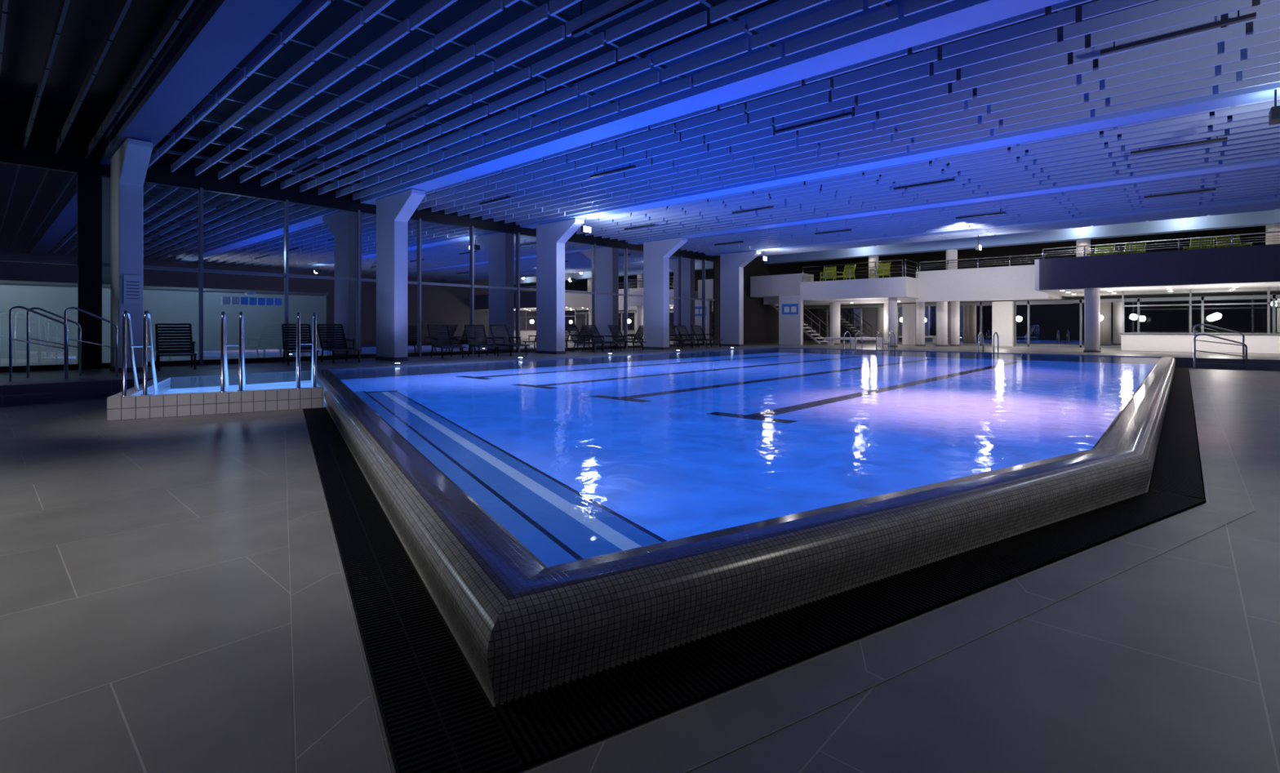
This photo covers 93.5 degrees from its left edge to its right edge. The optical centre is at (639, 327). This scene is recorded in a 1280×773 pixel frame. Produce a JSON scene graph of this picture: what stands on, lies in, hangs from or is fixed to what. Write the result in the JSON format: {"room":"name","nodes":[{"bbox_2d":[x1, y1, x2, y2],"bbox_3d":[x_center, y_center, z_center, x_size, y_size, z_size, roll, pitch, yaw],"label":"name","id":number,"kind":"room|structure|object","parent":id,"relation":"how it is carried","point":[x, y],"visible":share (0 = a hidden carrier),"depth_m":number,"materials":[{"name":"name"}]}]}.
{"room":"indoor swimming pool","nodes":[
{"label":"indoor swimming pool","id":0,"kind":"room"},
{"bbox_2d":[0,102,715,372],"bbox_3d":[-7.263,-1.900,19.686,0.200,5.700,33.500,0,0,42],"label":"window","id":1,"kind":"structure","parent":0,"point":[207,238],"depth_m":16.26,"materials":[{"name":"clear glass"}]},
{"bbox_2d":[222,291,281,305],"bbox_3d":[-10.358,-0.775,16.128,0.010,0.350,1.370,0,0,42],"label":"sign","id":2,"kind":"object","parent":1,"relation":"attached to","point":[226,300],"visible":1,"depth_m":16.11,"materials":[{"name":"blue plastic"}]},
{"bbox_2d":[0,366,1279,772],"bbox_3d":[6.747,1.350,16.136,25.600,0.200,47.000,0,0,42],"label":"floor","id":3,"kind":"structure","parent":0,"point":[145,626],"depth_m":2.36,"materials":[{"name":"tile"}]},
{"bbox_2d":[106,377,324,421],"bbox_3d":[-7.179,1.095,10.660,2.570,0.310,4.575,0,0,-31],"label":"pool","id":4,"kind":"object","parent":3,"relation":"on","point":[188,402],"visible":0.9,"depth_m":8.72,"materials":[{"name":"white tile"}]},
{"bbox_2d":[120,310,158,396],"bbox_3d":[-7.151,0.465,8.647,0.310,1.396,1.054,0,0,-31],"label":"pool handrail","id":5,"kind":"object","parent":4,"relation":"on","point":[147,323],"visible":0.98,"depth_m":8.29,"materials":[{"name":"silver metal"}]},
{"bbox_2d":[218,311,245,392],"bbox_3d":[-6.205,0.465,9.209,0.310,1.396,1.054,0,0,-31],"label":"pool handrail","id":6,"kind":"object","parent":4,"relation":"on","point":[224,353],"visible":0.98,"depth_m":8.84,"materials":[{"name":"silver metal"}]},
{"bbox_2d":[146,371,320,390],"bbox_3d":[-6.877,0.964,10.582,4.211,0.001,3.596,0,0,42],"label":"water","id":7,"kind":"object","parent":4,"relation":"in","point":[305,376],"visible":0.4,"depth_m":10.86,"materials":[{"name":"blue liquid"}]},
{"bbox_2d":[295,312,318,389],"bbox_3d":[-5.380,0.465,9.700,0.310,1.396,1.054,0,0,-31],"label":"pool handrail","id":8,"kind":"object","parent":4,"relation":"on","point":[313,369],"visible":0.98,"depth_m":9.32,"materials":[{"name":"silver metal"}]},
{"bbox_2d":[342,376,1135,567],"bbox_3d":[3.559,1.129,15.021,13.720,0.201,23.888,0,0,42],"label":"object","id":9,"kind":"object","parent":3,"relation":"on","point":[574,468],"visible":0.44,"depth_m":6.34,"materials":[{"name":"blue liquid"}]},
{"bbox_2d":[300,346,1176,705],"bbox_3d":[3.566,1.095,14.905,14.324,0.310,24.689,0,0,42],"label":"rim","id":10,"kind":"object","parent":9,"relation":"on","point":[524,625],"visible":0.84,"depth_m":2.75,"materials":[{"name":"tile"}]},
{"bbox_2d":[329,347,1160,390],"bbox_3d":[3.556,0.966,15.007,13.775,0.001,23.951,0,0,42],"label":"pool water","id":11,"kind":"object","parent":9,"relation":"in","point":[1128,373],"visible":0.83,"depth_m":14.40,"materials":[{"name":"blue liquid"}]},
{"bbox_2d":[302,367,1206,772],"bbox_3d":[7.356,1.241,11.425,23.778,0.010,8.870,0,0,-31],"label":"drain grate","id":12,"kind":"object","parent":3,"relation":"on","point":[437,717],"visible":1,"depth_m":2.44,"materials":[{"name":"black"}]},
{"bbox_2d":[284,368,1254,772],"bbox_3d":[4.971,1.247,12.716,10.375,0.001,24.659,0,0,42],"label":"paving","id":13,"kind":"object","parent":3,"relation":"on","point":[336,726],"visible":1,"depth_m":2.33,"materials":[{"name":"tile"}]},
{"bbox_2d":[1193,333,1247,370],"bbox_3d":[17.174,0.720,17.840,1.148,1.060,0.046,0,0,42],"label":"stair handrail","id":14,"kind":"object","parent":3,"relation":"on","point":[1196,335],"visible":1,"depth_m":17.86,"materials":[{"name":"silver metal"}]},
{"bbox_2d":[0,0,1279,256],"bbox_3d":[3.525,-3.915,11.504,24.180,0.230,34.995,0,0,42],"label":"ceiling","id":15,"kind":"structure","parent":0,"point":[1036,87],"depth_m":11.33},
{"bbox_2d":[292,158,319,172],"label":"ceiling light","id":16,"kind":"object","parent":15,"relation":"attached to","point":[315,160],"depth_m":13.95,"materials":[{"name":"grey"}]},
{"bbox_2d":[385,103,430,127],"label":"ceiling light","id":17,"kind":"object","parent":15,"relation":"attached to","point":[426,106],"depth_m":10.71,"materials":[{"name":"grey"}]},
{"bbox_2d":[479,193,511,204],"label":"ceiling light","id":18,"kind":"object","parent":15,"relation":"attached to","point":[507,197],"depth_m":17.83,"materials":[{"name":"grey"}]},
{"bbox_2d":[581,217,591,233],"bbox_3d":[-1.850,-3.505,20.660,0.132,0.510,0.360,0,0,42],"label":"floodlight","id":19,"kind":"object","parent":15,"relation":"hanging from","point":[586,229],"visible":1,"depth_m":20.59,"materials":[{"name":"grey"}]},
{"bbox_2d":[571,0,653,37],"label":"ceiling light","id":20,"kind":"object","parent":15,"relation":"attached to","point":[609,18],"depth_m":7.31,"materials":[{"name":"grey"}]},
{"bbox_2d":[589,162,635,177],"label":"ceiling light","id":21,"kind":"object","parent":15,"relation":"attached to","point":[629,166],"depth_m":14.56,"materials":[{"name":"grey"}]},
{"bbox_2d":[0,0,1260,217],"bbox_3d":[6.710,-4.825,16.169,25.700,0.150,47.000,0,0,42],"label":"ceiling","id":22,"kind":"structure","parent":15,"relation":"attached to","point":[29,24],"depth_m":10.64,"materials":[{"name":"grey"}]},
{"bbox_2d":[732,204,773,213],"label":"ceiling light","id":23,"kind":"object","parent":15,"relation":"attached to","point":[771,206],"depth_m":19.29,"materials":[{"name":"grey metal"}]},
{"bbox_2d":[760,250,767,261],"bbox_3d":[6.055,-3.505,29.421,0.132,0.510,0.360,0,0,42],"label":"floodlight","id":24,"kind":"object","parent":15,"relation":"hanging from","point":[763,258],"visible":1,"depth_m":29.39,"materials":[{"name":"grey"}]},
{"bbox_2d":[774,109,852,133],"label":"ceiling light","id":25,"kind":"object","parent":15,"relation":"attached to","point":[850,113],"depth_m":11.08,"materials":[{"name":"grey"}]},
{"bbox_2d":[893,177,954,189],"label":"ceiling light","id":26,"kind":"object","parent":15,"relation":"attached to","point":[948,180],"depth_m":15.85,"materials":[{"name":"grey"}]},
{"bbox_2d":[975,235,981,250],"bbox_3d":[13.809,-3.455,24.580,0.132,0.610,0.360,0,0,42],"label":"floodlight","id":27,"kind":"object","parent":15,"relation":"hanging from","point":[978,247],"visible":1,"depth_m":24.48,"materials":[{"name":"grey metal"}]},
{"bbox_2d":[955,208,1005,218],"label":"ceiling light","id":28,"kind":"object","parent":15,"relation":"attached to","point":[1000,212],"depth_m":20.28,"materials":[{"name":"grey metal"}]},
{"bbox_2d":[764,208,1279,264],"bbox_3d":[17.034,-4.260,27.462,25.500,0.980,0.600,0,0,42],"label":"ceiling beam","id":29,"kind":"structure","parent":15,"relation":"attached to","point":[1263,218],"depth_m":26.20,"materials":[{"name":"white paint"}]},
{"bbox_2d":[1100,10,1256,55],"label":"ceiling light","id":30,"kind":"object","parent":15,"relation":"attached to","point":[1238,19],"depth_m":7.72,"materials":[{"name":"grey"}]},
{"bbox_2d":[1130,136,1227,154],"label":"ceiling light","id":31,"kind":"object","parent":15,"relation":"attached to","point":[1217,139],"depth_m":12.50,"materials":[{"name":"grey"}]},
{"bbox_2d":[1144,187,1215,198],"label":"ceiling light","id":32,"kind":"object","parent":15,"relation":"attached to","point":[1211,189],"depth_m":16.95,"materials":[{"name":"grey"}]},
{"bbox_2d":[1268,88,1279,125],"bbox_3d":[10.051,-3.505,9.518,0.132,0.510,0.360,0,0,42],"label":"floodlight","id":33,"kind":"object","parent":15,"relation":"hanging from","point":[1274,113],"visible":1,"depth_m":9.43,"materials":[{"name":"grey metal"}]},
{"bbox_2d":[0,342,1279,405],"bbox_3d":[6.747,1.100,16.136,25.600,0.300,47.000,0,0,42],"label":"floor","id":34,"kind":"structure","parent":0,"point":[42,386],"depth_m":16.50,"materials":[{"name":"tile"}]},
{"bbox_2d":[8,306,68,381],"bbox_3d":[-10.817,0.286,10.851,0.040,1.327,0.758,0,0,42],"label":"stair handrail","id":35,"kind":"object","parent":34,"relation":"on","point":[11,338],"visible":1,"depth_m":10.71,"materials":[{"name":"silver metal"}]},
{"bbox_2d":[26,307,81,377],"bbox_3d":[-11.243,0.286,11.572,0.040,1.327,0.758,0,0,42],"label":"stair handrail","id":36,"kind":"object","parent":34,"relation":"on","point":[32,308],"visible":0.91,"depth_m":11.50,"materials":[{"name":"silver metal"}]},
{"bbox_2d":[63,306,118,378],"bbox_3d":[-10.348,0.286,11.371,0.040,1.327,0.758,0,0,42],"label":"stair handrail","id":37,"kind":"object","parent":34,"relation":"on","point":[116,347],"visible":1,"depth_m":11.34,"materials":[{"name":"silver metal"}]},
{"bbox_2d":[109,137,152,373],"bbox_3d":[-10.806,-1.400,12.781,2.170,4.700,0.440,0,0,42],"label":"concrete column","id":38,"kind":"structure","parent":34,"relation":"on","point":[129,165],"depth_m":12.72,"materials":[{"name":"white paint"}]},
{"bbox_2d":[123,275,142,303],"bbox_3d":[-10.706,-0.800,12.717,0.025,0.600,0.300,0,0,42],"label":"notice sheet","id":39,"kind":"object","parent":38,"relation":"attached to","point":[132,284],"visible":1,"depth_m":12.71,"materials":[{"name":"white paper"}]},
{"bbox_2d":[98,0,302,164],"bbox_3d":[-2.762,-4.260,5.522,25.500,0.980,0.600,0,0,42],"label":"ceiling beam","id":40,"kind":"structure","parent":38,"relation":"on","point":[213,37],"depth_m":8.88,"materials":[{"name":"white paint"}]},
{"bbox_2d":[155,323,196,370],"bbox_3d":[-10.630,0.431,13.790,0.710,1.051,1.506,0,0,-40],"label":"lounge chair","id":41,"kind":"object","parent":34,"relation":"on","point":[178,351],"visible":1,"depth_m":14.13,"materials":[{"name":"black"}]},
{"bbox_2d":[281,324,296,365],"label":"lounge chair","id":42,"kind":"object","parent":34,"relation":"on","point":[286,335],"depth_m":16.00,"materials":[{"name":"black"}]},
{"bbox_2d":[300,324,311,362],"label":"lounge chair","id":43,"kind":"object","parent":34,"relation":"on","point":[304,336],"depth_m":16.25,"materials":[{"name":"black"}]},
{"bbox_2d":[316,324,361,363],"bbox_3d":[-8.226,0.431,16.456,0.710,1.051,1.506,0,0,-45],"label":"lounge chair","id":44,"kind":"object","parent":34,"relation":"on","point":[326,344],"visible":1,"depth_m":16.72,"materials":[{"name":"black"}]},
{"bbox_2d":[375,188,425,360],"bbox_3d":[-6.847,-1.400,17.169,2.170,4.700,0.440,0,0,42],"label":"concrete column","id":45,"kind":"structure","parent":34,"relation":"on","point":[393,212],"depth_m":17.17,"materials":[{"name":"white paint"}]},
{"bbox_2d":[360,0,1067,204],"bbox_3d":[1.197,-4.260,9.910,25.500,0.980,0.600,0,0,42],"label":"ceiling beam","id":46,"kind":"structure","parent":45,"relation":"on","point":[955,16],"depth_m":9.46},
{"bbox_2d":[426,324,465,359],"bbox_3d":[-6.070,0.431,18.842,0.710,1.051,1.506,0,0,-38],"label":"lounge chair","id":47,"kind":"object","parent":34,"relation":"on","point":[448,343],"visible":1,"depth_m":19.18,"materials":[{"name":"black plastic"}]},
{"bbox_2d":[464,324,500,357],"bbox_3d":[-5.195,0.431,19.810,0.710,1.051,1.506,0,0,-36],"label":"lounge chair","id":48,"kind":"object","parent":34,"relation":"on","point":[475,344],"visible":1,"depth_m":20.17,"materials":[{"name":"black plastic"}]},
{"bbox_2d":[488,324,529,355],"bbox_3d":[-4.474,0.431,20.613,1.506,1.051,0.710,0,0,45],"label":"lounge chair","id":49,"kind":"object","parent":34,"relation":"on","point":[500,338],"visible":0.99,"depth_m":20.86,"materials":[{"name":"black plastic"}]},
{"bbox_2d":[535,217,583,354],"bbox_3d":[-2.888,-1.400,21.557,2.170,4.700,0.440,0,0,42],"label":"concrete column","id":50,"kind":"structure","parent":34,"relation":"on","point":[551,237],"depth_m":21.57,"materials":[{"name":"white paint"}]},
{"bbox_2d":[520,31,1279,228],"bbox_3d":[5.157,-4.260,14.298,25.500,0.980,0.600,0,0,42],"label":"ceiling beam","id":51,"kind":"structure","parent":50,"relation":"on","point":[1266,91],"depth_m":12.30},
{"bbox_2d":[565,324,606,352],"bbox_3d":[-2.083,0.431,23.259,1.506,1.051,0.710,0,0,30],"label":"lounge chair","id":52,"kind":"object","parent":34,"relation":"on","point":[573,327],"visible":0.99,"depth_m":23.40,"materials":[{"name":"black plastic"}]},
{"bbox_2d":[584,324,624,351],"bbox_3d":[-1.409,0.431,24.008,1.506,1.051,0.710,0,0,33],"label":"lounge chair","id":53,"kind":"object","parent":34,"relation":"on","point":[592,328],"visible":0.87,"depth_m":24.16,"materials":[{"name":"black plastic"}]},
{"bbox_2d":[608,324,646,351],"bbox_3d":[-0.537,0.431,24.975,1.506,1.051,0.710,0,0,34],"label":"lounge chair","id":54,"kind":"object","parent":34,"relation":"on","point":[615,330],"visible":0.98,"depth_m":25.15,"materials":[{"name":"black plastic"}]},
{"bbox_2d":[643,237,687,349],"bbox_3d":[1.071,-1.400,25.945,2.170,4.700,0.440,0,0,42],"label":"concrete column","id":55,"kind":"structure","parent":34,"relation":"on","point":[656,254],"depth_m":25.99,"materials":[{"name":"white paint"}]},
{"bbox_2d":[627,126,1279,244],"bbox_3d":[9.116,-4.260,18.686,25.500,0.980,0.600,0,0,42],"label":"ceiling beam","id":56,"kind":"structure","parent":55,"relation":"on","point":[1220,167],"depth_m":17.12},
{"bbox_2d":[669,325,695,348],"bbox_3d":[1.764,0.431,27.526,0.710,1.051,1.506,0,0,-40],"label":"lounge chair","id":57,"kind":"object","parent":34,"relation":"on","point":[673,336],"visible":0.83,"depth_m":27.80,"materials":[{"name":"black plastic"}]},
{"bbox_2d":[675,325,710,347],"bbox_3d":[2.486,0.431,28.328,1.506,1.051,0.710,0,0,41],"label":"lounge chair","id":58,"kind":"object","parent":34,"relation":"on","point":[678,327],"visible":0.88,"depth_m":28.56,"materials":[{"name":"black plastic"}]},
{"bbox_2d":[690,325,723,347],"bbox_3d":[3.235,0.431,29.157,0.710,1.051,1.506,0,0,-42],"label":"lounge chair","id":59,"kind":"object","parent":34,"relation":"on","point":[700,332],"visible":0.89,"depth_m":29.40,"materials":[{"name":"black plastic"}]},
{"bbox_2d":[720,250,760,346],"bbox_3d":[5.030,-1.400,30.332,2.170,4.700,0.440,0,0,42],"label":"concrete column","id":60,"kind":"structure","parent":34,"relation":"on","point":[731,264],"depth_m":30.41,"materials":[{"name":"white paint"}]},
{"bbox_2d":[705,182,1279,256],"bbox_3d":[13.075,-4.260,23.074,25.500,0.980,0.600,0,0,42],"label":"ceiling beam","id":61,"kind":"structure","parent":60,"relation":"on","point":[1275,198],"depth_m":21.76,"materials":[{"name":"white paint"}]},
{"bbox_2d":[770,304,828,344],"bbox_3d":[9.154,-0.701,34.626,3.068,3.303,1.160,0,0,42],"label":"staircase","id":62,"kind":"structure","parent":34,"relation":"on","point":[820,337],"depth_m":33.99,"materials":[{"name":"white paint"}]},
{"bbox_2d":[829,302,840,344],"bbox_3d":[10.693,-0.200,33.048,0.620,2.300,0.620,0,0,42],"label":"column","id":63,"kind":"structure","parent":34,"relation":"on","point":[834,308],"depth_m":32.81,"materials":[{"name":"white paint"}]},
{"bbox_2d":[763,264,1075,306],"bbox_3d":[15.320,-1.990,33.958,14.050,1.480,8.950,0,0,42],"label":"gallery balcony","id":64,"kind":"object","parent":63,"relation":"on","point":[1005,283],"visible":0.5,"depth_m":28.05,"materials":[{"name":"white paint"}]},
{"bbox_2d":[868,255,878,278],"bbox_3d":[12.379,-3.500,31.931,0.560,2.500,0.560,0,0,42],"label":"column","id":65,"kind":"structure","parent":64,"relation":"on","point":[872,258],"depth_m":31.73,"materials":[{"name":"white paint"}]},
{"bbox_2d":[946,249,957,270],"bbox_3d":[15.200,-3.500,29.385,0.560,2.500,0.560,0,0,42],"label":"column","id":66,"kind":"structure","parent":64,"relation":"on","point":[950,254],"depth_m":29.17,"materials":[{"name":"white paint"}]},
{"bbox_2d":[919,253,1044,271],"bbox_3d":[15.600,-2.967,27.813,5.142,0.474,0.050,0,0,42],"label":"gallery railing","id":67,"kind":"object","parent":64,"relation":"on","point":[1009,256],"visible":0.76,"depth_m":27.78,"materials":[{"name":"silver metal"}]},
{"bbox_2d":[843,331,862,350],"bbox_3d":[9.240,0.656,26.138,0.544,0.988,0.751,0,0,42],"label":"pool ladder","id":68,"kind":"object","parent":34,"relation":"on","point":[846,331],"visible":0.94,"depth_m":26.04,"materials":[{"name":"silver metal"}]},
{"bbox_2d":[823,337,888,346],"bbox_3d":[11.111,0.740,31.122,3.200,0.420,0.500,0,0,42],"label":"bench","id":69,"kind":"object","parent":34,"relation":"on","point":[830,340],"visible":0.74,"depth_m":31.00,"materials":[{"name":"white paint"}]},
{"bbox_2d":[875,331,895,351],"bbox_3d":[10.279,0.656,25.200,0.544,0.988,0.751,0,0,42],"label":"pool ladder","id":70,"kind":"object","parent":34,"relation":"on","point":[878,331],"visible":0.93,"depth_m":25.10,"materials":[{"name":"silver metal"}]},
{"bbox_2d":[884,302,888,344],"bbox_3d":[13.533,-0.200,32.911,0.460,2.300,0.460,0,0,42],"label":"column","id":71,"kind":"structure","parent":34,"relation":"on","point":[886,304],"depth_m":32.78,"materials":[{"name":"white paint"}]},
{"bbox_2d":[887,297,897,346],"bbox_3d":[12.175,-0.250,29.018,0.460,2.400,0.460,0,0,42],"label":"column","id":72,"kind":"structure","parent":34,"relation":"on","point":[892,301],"depth_m":28.85,"materials":[{"name":"white paint"}]},
{"bbox_2d":[800,276,919,301],"bbox_3d":[11.116,-1.900,30.680,5.400,0.940,2.050,0,0,42],"label":"gallery balcony","id":73,"kind":"object","parent":72,"relation":"on","point":[900,287],"visible":1,"depth_m":29.61,"materials":[{"name":"white paint"}]},
{"bbox_2d":[820,266,836,280],"bbox_3d":[9.948,-2.745,31.803,0.730,1.000,0.805,0,0,28],"label":"armchair","id":74,"kind":"object","parent":73,"relation":"on","point":[832,275],"visible":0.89,"depth_m":32.00,"materials":[{"name":"green plastic"}]},
{"bbox_2d":[835,264,855,280],"bbox_3d":[10.645,-2.745,31.174,0.805,1.000,0.730,0,0,-34],"label":"armchair","id":75,"kind":"object","parent":73,"relation":"on","point":[846,273],"visible":0.77,"depth_m":31.20,"materials":[{"name":"green plastic"}]},
{"bbox_2d":[802,259,903,282],"bbox_3d":[10.459,-2.782,30.027,5.142,0.824,0.050,0,0,42],"label":"gallery railing","id":76,"kind":"object","parent":73,"relation":"on","point":[850,264],"visible":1,"depth_m":29.92,"materials":[{"name":"silver metal"}]},
{"bbox_2d":[870,262,890,278],"bbox_3d":[11.977,-2.745,29.974,0.805,1.000,0.730,0,0,-39],"label":"armchair","id":77,"kind":"object","parent":73,"relation":"on","point":[886,267],"visible":0.86,"depth_m":30.03,"materials":[{"name":"green plastic"}]},
{"bbox_2d":[905,259,917,278],"bbox_3d":[13.011,-2.782,28.869,0.050,0.824,1.744,0,0,42],"label":"gallery railing","id":78,"kind":"object","parent":73,"relation":"on","point":[905,260],"visible":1,"depth_m":28.87,"materials":[{"name":"silver metal"}]},
{"bbox_2d":[915,302,925,346],"bbox_3d":[14.221,-0.200,30.539,0.460,2.300,0.460,0,0,42],"label":"column","id":79,"kind":"structure","parent":34,"relation":"on","point":[920,306],"depth_m":30.38,"materials":[{"name":"white paint"}]},
{"bbox_2d":[935,301,948,346],"bbox_3d":[15.157,-0.200,30.233,0.560,2.300,0.560,0,0,42],"label":"column","id":80,"kind":"structure","parent":34,"relation":"on","point":[941,306],"depth_m":30.02,"materials":[{"name":"white paint"}]},
{"bbox_2d":[950,301,959,346],"bbox_3d":[15.990,-0.200,30.559,0.460,2.300,0.460,0,0,42],"label":"column","id":81,"kind":"structure","parent":34,"relation":"on","point":[955,305],"depth_m":30.39,"materials":[{"name":"white paint"}]},
{"bbox_2d":[902,301,1013,346],"bbox_3d":[16.651,-0.175,31.814,5.300,2.250,0.350,0,0,42],"label":"wall","id":82,"kind":"structure","parent":34,"relation":"on","point":[1002,312],"depth_m":30.39,"materials":[{"name":"white paint"}]},
{"bbox_2d":[977,331,999,353],"bbox_3d":[13.100,0.656,22.654,0.544,0.988,0.751,0,0,42],"label":"pool ladder","id":83,"kind":"object","parent":34,"relation":"on","point":[995,332],"visible":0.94,"depth_m":22.57,"materials":[{"name":"silver metal"}]},
{"bbox_2d":[1083,288,1101,352],"bbox_3d":[17.296,-0.250,23.050,0.540,2.400,0.540,0,0,42],"label":"column","id":84,"kind":"structure","parent":34,"relation":"on","point":[1091,296],"depth_m":22.86,"materials":[{"name":"white paint"}]},
{"bbox_2d":[1034,244,1279,299],"bbox_3d":[23.725,-2.070,24.354,11.300,1.200,11.950,0,0,42],"label":"gallery balcony","id":85,"kind":"object","parent":84,"relation":"on","point":[1208,272],"visible":0.97,"depth_m":21.52,"materials":[{"name":"white paint"}]},
{"bbox_2d":[1075,239,1090,257],"bbox_3d":[19.061,-3.500,25.902,0.560,2.500,0.560,0,0,42],"label":"column","id":86,"kind":"structure","parent":85,"relation":"on","point":[1079,242],"depth_m":25.71,"materials":[{"name":"white paint"}]},
{"bbox_2d":[1086,244,1115,256],"bbox_3d":[17.912,-2.745,23.404,0.805,1.000,0.730,0,0,-33],"label":"armchair","id":87,"kind":"object","parent":85,"relation":"on","point":[1110,246],"visible":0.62,"depth_m":23.56,"materials":[{"name":"green plastic"}]},
{"bbox_2d":[1115,242,1146,254],"bbox_3d":[18.583,-2.745,22.798,0.805,1.000,0.730,0,0,-30],"label":"armchair","id":88,"kind":"object","parent":85,"relation":"on","point":[1139,250],"visible":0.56,"depth_m":22.93,"materials":[{"name":"green plastic"}]},
{"bbox_2d":[1042,231,1279,258],"bbox_3d":[19.729,-2.882,20.074,10.642,0.424,0.050,0,0,42],"label":"gallery railing","id":89,"kind":"object","parent":85,"relation":"on","point":[1231,235],"visible":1,"depth_m":21.14,"materials":[{"name":"silver metal"}]},
{"bbox_2d":[1182,237,1215,249],"bbox_3d":[19.990,-2.745,21.530,0.805,1.000,0.730,0,0,-35],"label":"armchair","id":90,"kind":"object","parent":85,"relation":"on","point":[1202,242],"visible":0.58,"depth_m":21.70,"materials":[{"name":"green plastic"}]},
{"bbox_2d":[1215,235,1253,248],"bbox_3d":[20.623,-2.745,20.955,0.730,1.000,0.805,0,0,22],"label":"armchair","id":91,"kind":"object","parent":85,"relation":"on","point":[1224,244],"visible":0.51,"depth_m":21.20,"materials":[{"name":"green plastic"}]},
{"bbox_2d":[1265,223,1279,244],"bbox_3d":[23.293,-3.500,22.083,0.560,2.500,0.560,0,0,42],"label":"column","id":92,"kind":"structure","parent":85,"relation":"on","point":[1273,227],"depth_m":21.96,"materials":[{"name":"white paint"}]},
{"bbox_2d":[1099,293,1101,349],"bbox_3d":[19.552,-0.250,25.998,0.540,2.400,0.540,0,0,42],"label":"column","id":93,"kind":"structure","parent":34,"relation":"on","point":[1100,294],"depth_m":25.83,"materials":[{"name":"white paint"}]},
{"bbox_2d":[1119,332,1279,353],"bbox_3d":[22.927,0.585,21.976,8.500,0.730,0.550,0,0,42],"label":"wall","id":94,"kind":"structure","parent":34,"relation":"on","point":[1256,343],"depth_m":23.07,"materials":[{"name":"white paint"}]},
{"bbox_2d":[1121,286,1279,333],"bbox_3d":[22.915,-0.625,21.926,8.410,1.690,0.060,0,0,42],"label":"window","id":95,"kind":"structure","parent":94,"relation":"on","point":[1268,303],"depth_m":23.31,"materials":[{"name":"grey metal"}]},
{"bbox_2d":[1193,324,1244,358],"bbox_3d":[17.911,0.420,18.656,1.148,1.060,0.046,0,0,42],"label":"stair handrail","id":96,"kind":"object","parent":34,"relation":"on","point":[1195,326],"visible":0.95,"depth_m":18.54,"materials":[{"name":"silver metal"}]},
{"bbox_2d":[714,255,826,345],"bbox_3d":[-2.793,-1.650,24.744,0.200,6.200,47.000,0,0,42],"label":"wall","id":97,"kind":"structure","parent":0,"point":[761,321],"depth_m":35.43,"materials":[{"name":"grey"}]},
{"bbox_2d":[803,293,1279,348],"bbox_3d":[19.230,-0.190,29.858,25.350,2.280,0.100,0,0,42],"label":"window","id":98,"kind":"structure","parent":97,"relation":"in","point":[1037,323],"depth_m":28.76,"materials":[{"name":"clear glass"}]},
{"bbox_2d":[778,295,803,345],"bbox_3d":[8.102,-0.375,32.356,1.280,2.650,0.300,0,0,42],"label":"column","id":99,"kind":"structure","parent":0,"point":[790,326],"depth_m":32.17,"materials":[{"name":"white paint"}]},
{"bbox_2d":[750,273,813,297],"bbox_3d":[7.929,-2.315,33.791,3.300,1.170,1.200,0,0,42],"label":"bulkhead","id":100,"kind":"object","parent":99,"relation":"on","point":[769,286],"visible":0.73,"depth_m":33.28,"materials":[{"name":"white paint"}]},
{"bbox_2d":[782,303,798,314],"bbox_3d":[8.014,-0.975,32.206,0.950,0.550,0.040,0,0,42],"label":"wall sign","id":101,"kind":"object","parent":99,"relation":"attached to","point":[787,308],"depth_m":32.17,"materials":[{"name":"blue plastic"}]},
{"bbox_2d":[826,225,1265,280],"bbox_3d":[22.557,-1.650,33.657,25.600,6.200,0.200,0,0,42],"label":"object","id":102,"kind":"structure","parent":0,"point":[1027,249],"depth_m":34.47,"materials":[{"name":"grey"}]}
]}

